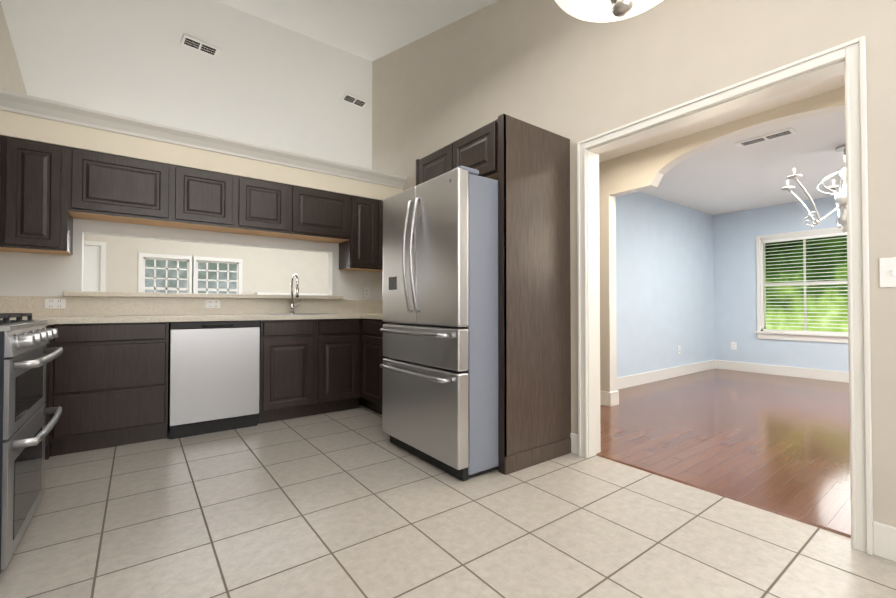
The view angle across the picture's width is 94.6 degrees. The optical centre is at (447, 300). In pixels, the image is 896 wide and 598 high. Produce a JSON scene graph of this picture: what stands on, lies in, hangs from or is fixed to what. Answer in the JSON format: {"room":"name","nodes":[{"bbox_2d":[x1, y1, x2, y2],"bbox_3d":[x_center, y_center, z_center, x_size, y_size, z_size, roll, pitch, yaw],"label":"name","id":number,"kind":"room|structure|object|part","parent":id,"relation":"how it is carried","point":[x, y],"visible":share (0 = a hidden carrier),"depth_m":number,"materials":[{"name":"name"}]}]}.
{"room":"kitchen","nodes":[
{"label":"kitchen","id":0,"kind":"room"},
{"bbox_2d":[0,1,26,94],"bbox_3d":[-3.148,-1.131,2.362,0.120,4.300,11.340,1,-1,-37],"label":"wall","id":1,"kind":"structure","parent":0,"point":[11,79],"depth_m":4.09,"materials":[{"name":"beige paint"}]},
{"bbox_2d":[0,135,3,246],"bbox_3d":[-2.943,-0.734,2.451,0.318,0.748,0.455,1,-1,-37],"label":"upper cabinet","id":2,"kind":"object","parent":1,"relation":"attached to","point":[1,137],"depth_m":2.77,"materials":[{"name":"brown wood"}]},
{"bbox_2d":[0,0,371,169],"bbox_3d":[-2.083,-2.296,7.338,7.770,1.664,4.680,1,-1,-37],"label":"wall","id":3,"kind":"structure","parent":0,"point":[261,82],"depth_m":4.92,"materials":[{"name":"paint"}]},
{"bbox_2d":[180,34,219,57],"bbox_3d":[-2.773,-2.847,4.640,0.360,0.014,0.150,1,-19,-45],"label":"ceiling air vent","id":4,"kind":"object","parent":3,"relation":"attached to","point":[193,43],"visible":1,"depth_m":4.63,"materials":[{"name":"white plastic"}]},
{"bbox_2d":[341,92,367,108],"bbox_3d":[-1.310,-2.806,5.822,0.360,0.014,0.150,1,-19,-45],"label":"ceiling air vent","id":5,"kind":"object","parent":3,"relation":"attached to","point":[354,100],"visible":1,"depth_m":5.81,"materials":[{"name":"white plastic"}]},
{"bbox_2d":[0,110,402,299],"bbox_3d":[-1.996,-0.161,3.754,3.410,2.400,0.430,1,-1,-37],"label":"wall","id":6,"kind":"structure","parent":0,"point":[30,274],"depth_m":3.35,"materials":[{"name":"paint"}]},
{"bbox_2d":[4,136,72,254],"bbox_3d":[-2.943,-0.726,2.971,0.345,0.748,0.318,1,-1,-37],"label":"upper cabinet","id":7,"kind":"object","parent":6,"relation":"attached to","point":[49,193],"depth_m":2.86,"materials":[{"name":"brown wood"}]},
{"bbox_2d":[45,299,65,307],"bbox_3d":[-2.959,0.025,3.117,0.116,0.072,0.008,1,-1,-37],"label":"outlet","id":8,"kind":"object","parent":6,"relation":"attached to","point":[55,303],"visible":1,"depth_m":3.12,"materials":[{"name":"white plastic"}]},
{"bbox_2d":[72,148,175,226],"bbox_3d":[-2.557,-0.866,3.262,0.620,0.460,0.318,1,-1,-37],"label":"upper cabinet","id":9,"kind":"object","parent":6,"relation":"attached to","point":[105,187],"depth_m":3.15,"materials":[{"name":"brown wood"}]},
{"bbox_2d":[0,296,382,315],"bbox_3d":[-2.047,0.055,3.818,3.406,0.150,0.018,1,-1,-37],"label":"backsplash","id":10,"kind":"structure","parent":6,"relation":"attached to","point":[75,306],"depth_m":3.51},
{"bbox_2d":[63,291,343,298],"bbox_3d":[-2.093,-0.039,3.889,2.220,0.040,0.295,1,-1,-37],"label":"sill","id":11,"kind":"structure","parent":6,"relation":"on","point":[143,294],"depth_m":3.59,"materials":[{"name":"stone"}]},
{"bbox_2d":[0,89,406,188],"bbox_3d":[-1.843,-1.313,3.566,3.410,0.110,0.082,1,-1,-37],"label":"crown molding","id":12,"kind":"structure","parent":6,"relation":"attached to","point":[18,103],"depth_m":3.32,"materials":[{"name":"white wood"}]},
{"bbox_2d":[172,165,239,232],"bbox_3d":[-2.124,-0.861,3.586,0.461,0.460,0.318,1,-1,-37],"label":"upper cabinet","id":13,"kind":"object","parent":6,"relation":"attached to","point":[205,200],"depth_m":3.48,"materials":[{"name":"brown wood"}]},
{"bbox_2d":[205,300,219,307],"bbox_3d":[-2.126,0.034,3.741,0.116,0.072,0.008,1,-1,-37],"label":"outlet","id":14,"kind":"object","parent":6,"relation":"attached to","point":[212,303],"visible":1,"depth_m":3.74,"materials":[{"name":"white plastic"}]},
{"bbox_2d":[232,176,291,237],"bbox_3d":[-1.757,-0.857,3.861,0.458,0.460,0.318,1,-1,-37],"label":"upper cabinet","id":15,"kind":"object","parent":6,"relation":"attached to","point":[265,206],"depth_m":3.75,"materials":[{"name":"brown wood"}]},
{"bbox_2d":[288,185,351,242],"bbox_3d":[-1.331,-0.853,4.180,0.606,0.460,0.318,1,-1,-37],"label":"upper cabinet","id":16,"kind":"object","parent":6,"relation":"attached to","point":[317,215],"depth_m":4.06,"materials":[{"name":"brown wood"}]},
{"bbox_2d":[339,196,379,270],"bbox_3d":[-0.963,-0.704,4.454,0.313,0.748,0.318,1,-1,-37],"label":"upper cabinet","id":17,"kind":"object","parent":6,"relation":"attached to","point":[361,252],"depth_m":4.34,"materials":[{"name":"brown wood"}]},
{"bbox_2d":[364,287,369,297],"bbox_3d":[-0.913,-0.087,4.651,0.072,0.116,0.008,1,-1,-37],"label":"outlet","id":18,"kind":"object","parent":6,"relation":"attached to","point":[366,292],"visible":0.98,"depth_m":4.65,"materials":[{"name":"white plastic"}]},
{"bbox_2d":[368,200,382,271],"bbox_3d":[-0.716,-0.702,4.639,0.305,0.748,0.318,1,-1,-37],"label":"upper cabinet","id":19,"kind":"object","parent":6,"relation":"attached to","point":[381,202],"depth_m":4.44,"materials":[{"name":"brown wood"}]},
{"bbox_2d":[84,234,327,293],"bbox_3d":[-3.401,-1.031,9.181,7.650,4.300,0.120,1,-1,-37],"label":"wall","id":20,"kind":"structure","parent":0,"point":[267,270],"depth_m":8.42,"materials":[{"name":"beige paint"}]},
{"bbox_2d":[83,241,105,291],"bbox_3d":[-6.198,0.037,7.028,0.590,2.100,0.088,1,-1,-37],"label":"door frame","id":21,"kind":"structure","parent":20,"relation":"attached to","point":[94,276],"depth_m":7.12,"materials":[{"name":"white wood"}]},
{"bbox_2d":[138,253,242,293],"bbox_3d":[-4.911,-0.214,7.982,1.710,1.270,0.090,1,-1,-37],"label":"window","id":22,"kind":"structure","parent":20,"relation":"in","point":[192,269],"depth_m":7.94,"materials":[{"name":"white"}]},
{"bbox_2d":[216,0,498,60],"bbox_3d":[-0.333,-2.294,1.564,3.650,1.838,6.660,1,-1,-37],"label":"ceiling","id":23,"kind":"structure","parent":0,"point":[371,30],"depth_m":4.17,"materials":[{"name":"paint"}]},
{"bbox_2d":[553,0,662,22],"bbox_3d":[0.617,-1.551,1.472,0.530,1.080,0.530,1,-1,-37],"label":"pendant light","id":24,"kind":"object","parent":23,"relation":"hanging from","point":[600,11],"visible":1,"depth_m":1.54,"materials":[{"name":"white glass"}]},
{"bbox_3d":[0.617,-1.551,1.472,0.530,1.080,0.530,1,-1,-37],"label":"pendant light frame","id":25,"kind":"part","parent":24,"relation":"part of","materials":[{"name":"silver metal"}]},
{"bbox_2d":[0,405,895,597],"bbox_3d":[-0.207,1.029,1.335,3.635,0.050,6.220,1,-1,-37],"label":"floor","id":26,"kind":"structure","parent":0,"point":[353,503],"depth_m":1.81,"materials":[{"name":"beige tile"}]},
{"bbox_2d":[0,313,62,573],"bbox_3d":[-2.048,0.532,1.613,0.760,0.952,0.768,1,-1,-37],"label":"range","id":27,"kind":"object","parent":26,"relation":"on","point":[24,410],"visible":1,"depth_m":1.63,"materials":[{"name":"grey metal"}]},
{"bbox_2d":[44,340,51,459],"bbox_3d":[-2.582,0.582,2.183,0.598,0.868,0.765,1,-1,-37],"label":"base cabinet","id":28,"kind":"object","parent":26,"relation":"on","point":[48,438],"depth_m":2.66,"materials":[{"name":"laminate"}]},
{"bbox_2d":[52,320,171,455],"bbox_3d":[-2.494,0.596,3.094,0.635,0.868,0.628,1,-1,-37],"label":"base cabinet","id":29,"kind":"object","parent":26,"relation":"on","point":[107,378],"depth_m":2.84,"materials":[{"name":"laminate"}]},
{"bbox_2d":[12,316,55,327],"bbox_3d":[-2.560,0.126,2.185,0.628,0.040,0.740,1,-1,-37],"label":"countertop","id":30,"kind":"structure","parent":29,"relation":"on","point":[51,319],"depth_m":2.57,"materials":[{"name":"beige stone"}]},
{"bbox_2d":[0,312,359,323],"bbox_3d":[-1.861,0.147,3.569,3.406,0.040,0.638,1,-1,-37],"label":"countertop","id":31,"kind":"structure","parent":29,"relation":"on","point":[247,315],"depth_m":3.26,"materials":[{"name":"beige stone"}]},
{"bbox_2d":[288,274,300,313],"bbox_3d":[-1.484,-0.065,4.078,0.123,0.396,0.218,1,-1,-37],"label":"faucet","id":32,"kind":"object","parent":31,"relation":"on","point":[292,306],"visible":0.88,"depth_m":4.10,"materials":[{"name":"silver metal"}]},
{"bbox_2d":[167,320,259,438],"bbox_3d":[-1.975,0.602,3.460,0.613,0.866,0.609,1,-1,-37],"label":"dishwasher","id":33,"kind":"object","parent":26,"relation":"on","point":[213,376],"visible":0.96,"depth_m":3.21,"materials":[{"name":"silver metal"}]},
{"bbox_2d":[244,316,319,423],"bbox_3d":[-1.548,0.606,3.803,0.459,0.868,0.628,1,-1,-37],"label":"base cabinet","id":34,"kind":"object","parent":26,"relation":"on","point":[289,388],"depth_m":3.56,"materials":[{"name":"laminate"}]},
{"bbox_2d":[320,316,359,413],"bbox_3d":[-1.184,0.610,4.075,0.451,0.868,0.628,1,-1,-37],"label":"base cabinet","id":35,"kind":"object","parent":26,"relation":"on","point":[339,335],"depth_m":3.83,"materials":[{"name":"laminate"}]},
{"bbox_2d":[360,312,382,319],"bbox_3d":[-0.293,0.150,3.767,0.658,0.040,0.925,1,-1,-37],"label":"countertop","id":36,"kind":"structure","parent":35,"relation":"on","point":[380,314],"depth_m":3.90,"materials":[{"name":"beige stone"}]},
{"bbox_2d":[360,316,379,412],"bbox_3d":[-0.434,0.608,3.957,0.648,0.868,0.440,1,-1,-37],"label":"base cabinet","id":37,"kind":"object","parent":26,"relation":"on","point":[369,325],"depth_m":3.81,"materials":[{"name":"laminate"}]},
{"bbox_2d":[380,320,392,413],"bbox_3d":[-0.157,0.603,3.587,0.648,0.868,0.485,1,-1,-37],"label":"base cabinet","id":38,"kind":"object","parent":26,"relation":"on","point":[381,321],"depth_m":3.62,"materials":[{"name":"laminate"}]},
{"bbox_2d":[380,166,498,480],"bbox_3d":[0.121,0.139,2.889,0.972,1.775,0.890,1,-1,-37],"label":"refrigerator","id":39,"kind":"object","parent":26,"relation":"on","point":[439,365],"visible":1,"depth_m":2.44,"materials":[{"name":"grey metal"}]},
{"bbox_2d":[416,113,570,474],"bbox_3d":[0.293,-0.035,3.010,0.630,2.128,0.982,1,-1,-37],"label":"tall cabinet","id":40,"kind":"object","parent":26,"relation":"on","point":[526,165],"visible":0.69,"depth_m":2.60,"materials":[{"name":"brown wood"}]},
{"bbox_2d":[596,452,850,537],"bbox_3d":[1.372,1.013,2.258,0.060,0.010,1.235,1,-1,-37],"label":"trim","id":41,"kind":"structure","parent":26,"relation":"on","point":[815,523],"depth_m":2.10,"materials":[{"name":"brown wood"}]},
{"bbox_2d":[372,0,895,526],"bbox_3d":[1.044,-1.127,2.653,0.120,4.300,6.540,1,-1,-37],"label":"wall","id":42,"kind":"structure","parent":0,"point":[550,66],"depth_m":2.52,"materials":[{"name":"beige paint"}]},
{"bbox_2d":[577,36,872,554],"bbox_3d":[1.332,-0.020,2.244,0.165,2.075,1.365,1,-1,-37],"label":"door frame","id":43,"kind":"structure","parent":42,"relation":"attached to","point":[848,58],"depth_m":1.83,"materials":[{"name":"white wood"}]},
{"bbox_2d":[873,521,895,561],"bbox_3d":[2.311,0.931,0.818,0.015,0.130,2.070,1,-1,-37],"label":"baseboard","id":44,"kind":"structure","parent":42,"relation":"attached to","point":[884,540],"depth_m":1.62,"materials":[{"name":"white wood"}]},
{"bbox_2d":[879,257,895,287],"bbox_3d":[1.744,-0.109,1.591,0.014,0.116,0.118,1,-1,-37],"label":"switch plate","id":45,"kind":"object","parent":42,"relation":"attached to","point":[887,272],"visible":1,"depth_m":1.62,"materials":[{"name":"white plastic"}]},
{"bbox_2d":[616,192,715,377],"bbox_3d":[2.796,-0.154,5.587,3.480,2.440,0.120,1,-1,-37],"label":"wall","id":46,"kind":"structure","parent":0,"point":[686,280],"depth_m":5.59,"materials":[{"name":"blue paint"}]},
{"bbox_2d":[617,360,715,388],"bbox_3d":[2.829,0.995,5.510,3.460,0.140,0.015,1,-1,-37],"label":"baseboard","id":47,"kind":"structure","parent":46,"relation":"attached to","point":[652,376],"depth_m":5.54,"materials":[{"name":"white wood"}]},
{"bbox_2d":[599,86,844,391],"bbox_3d":[2.542,-0.193,2.924,0.120,2.440,7.200,1,-1,-37],"label":"wall","id":48,"kind":"structure","parent":0,"point":[642,169],"depth_m":3.88,"materials":[{"name":"beige paint"}]},
{"bbox_2d":[600,391,612,406],"bbox_3d":[0.963,0.986,4.902,0.015,0.140,2.115,1,-1,-37],"label":"baseboard","id":49,"kind":"structure","parent":48,"relation":"attached to","point":[610,399],"depth_m":4.09,"materials":[{"name":"white wood"}]},
{"bbox_2d":[613,389,618,405],"bbox_3d":[1.576,0.977,4.292,0.035,0.140,0.405,1,-1,-37],"label":"baseboard","id":50,"kind":"structure","parent":48,"relation":"attached to","point":[616,393],"depth_m":4.11,"materials":[{"name":"white wood"}]},
{"bbox_2d":[599,73,845,214],"bbox_3d":[3.421,-1.451,3.738,4.980,0.100,7.420,1,-1,-37],"label":"ceiling","id":51,"kind":"structure","parent":0,"point":[727,176],"depth_m":4.18,"materials":[{"name":"paint"}]},
{"bbox_2d":[735,127,796,147],"bbox_3d":[2.728,-1.397,3.562,0.140,0.014,0.400,1,-1,-37],"label":"ceiling vent","id":52,"kind":"object","parent":51,"relation":"in","point":[769,136],"visible":1,"depth_m":3.54,"materials":[{"name":"white plastic"}]},
{"bbox_2d":[781,145,846,233],"bbox_3d":[3.611,-1.001,3.761,0.939,0.800,0.976,1,-1,-37],"label":"chandelier","id":53,"kind":"object","parent":51,"relation":"hanging from","point":[840,201],"visible":0.5,"depth_m":3.77,"materials":[{"name":"silver metal"}]},
{"bbox_2d":[600,369,850,530],"bbox_3d":[3.481,1.062,3.608,4.995,0.050,7.200,1,-1,-37],"label":"floor","id":54,"kind":"structure","parent":0,"point":[780,442],"depth_m":3.15,"materials":[{"name":"brown wood"}]},
{"bbox_2d":[712,196,848,371],"bbox_3d":[5.546,-0.163,4.935,0.120,2.440,4.460,1,-1,-37],"label":"wall","id":55,"kind":"structure","parent":0,"point":[736,232],"depth_m":6.18,"materials":[{"name":"blue paint"}]},
{"bbox_2d":[731,342,736,349],"bbox_3d":[4.391,0.698,6.357,0.008,0.116,0.072,1,-1,-37],"label":"outlet","id":56,"kind":"object","parent":55,"relation":"attached to","point":[733,345],"visible":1,"depth_m":6.35,"materials":[{"name":"white plastic"}]},
{"bbox_2d":[716,360,848,382],"bbox_3d":[5.492,0.986,4.878,0.015,0.140,4.220,1,-1,-37],"label":"baseboard","id":57,"kind":"structure","parent":55,"relation":"attached to","point":[819,374],"depth_m":5.84,"materials":[{"name":"white wood"}]},
{"bbox_2d":[755,226,847,342],"bbox_3d":[4.927,-0.199,5.722,0.168,1.515,1.110,1,-1,-37],"label":"dining room window","id":58,"kind":"structure","parent":55,"relation":"in","point":[763,332],"depth_m":5.83,"materials":[{"name":"white"}]},
{"bbox_2d":[763,232,847,328],"bbox_3d":[4.927,-0.253,5.723,0.048,1.254,0.916,1,-1,-37],"label":"window blinds","id":59,"kind":"object","parent":58,"relation":"attached to","point":[807,237],"visible":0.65,"depth_m":5.69,"materials":[{"name":"white plastic"}]},
{"bbox_3d":[-1.981,1.114,7.152,7.770,0.050,5.020,1,-1,-37],"label":"floor","id":60,"kind":"structure","parent":0,"visible":0},
{"bbox_2d":[255,292,327,294],"bbox_3d":[-3.295,0.481,9.025,1.660,1.270,0.218,1,-1,-37],"label":"fireplace mantel","id":61,"kind":"object","parent":60,"relation":"on","point":[290,293],"visible":0.04,"depth_m":8.83,"materials":[{"name":"white"}]},
{"label":"outside","id":62,"kind":"structure","parent":0,"visible":0},
{"bbox_2d":[145,259,236,293],"bbox_3d":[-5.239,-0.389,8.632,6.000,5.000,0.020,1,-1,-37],"label":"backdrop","id":63,"kind":"structure","parent":62,"point":[161,273],"depth_m":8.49,"materials":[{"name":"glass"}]},
{"bbox_2d":[765,235,847,331],"bbox_3d":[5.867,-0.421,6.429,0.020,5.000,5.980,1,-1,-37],"label":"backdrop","id":64,"kind":"structure","parent":62,"point":[796,274],"depth_m":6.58,"materials":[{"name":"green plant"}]}
]}

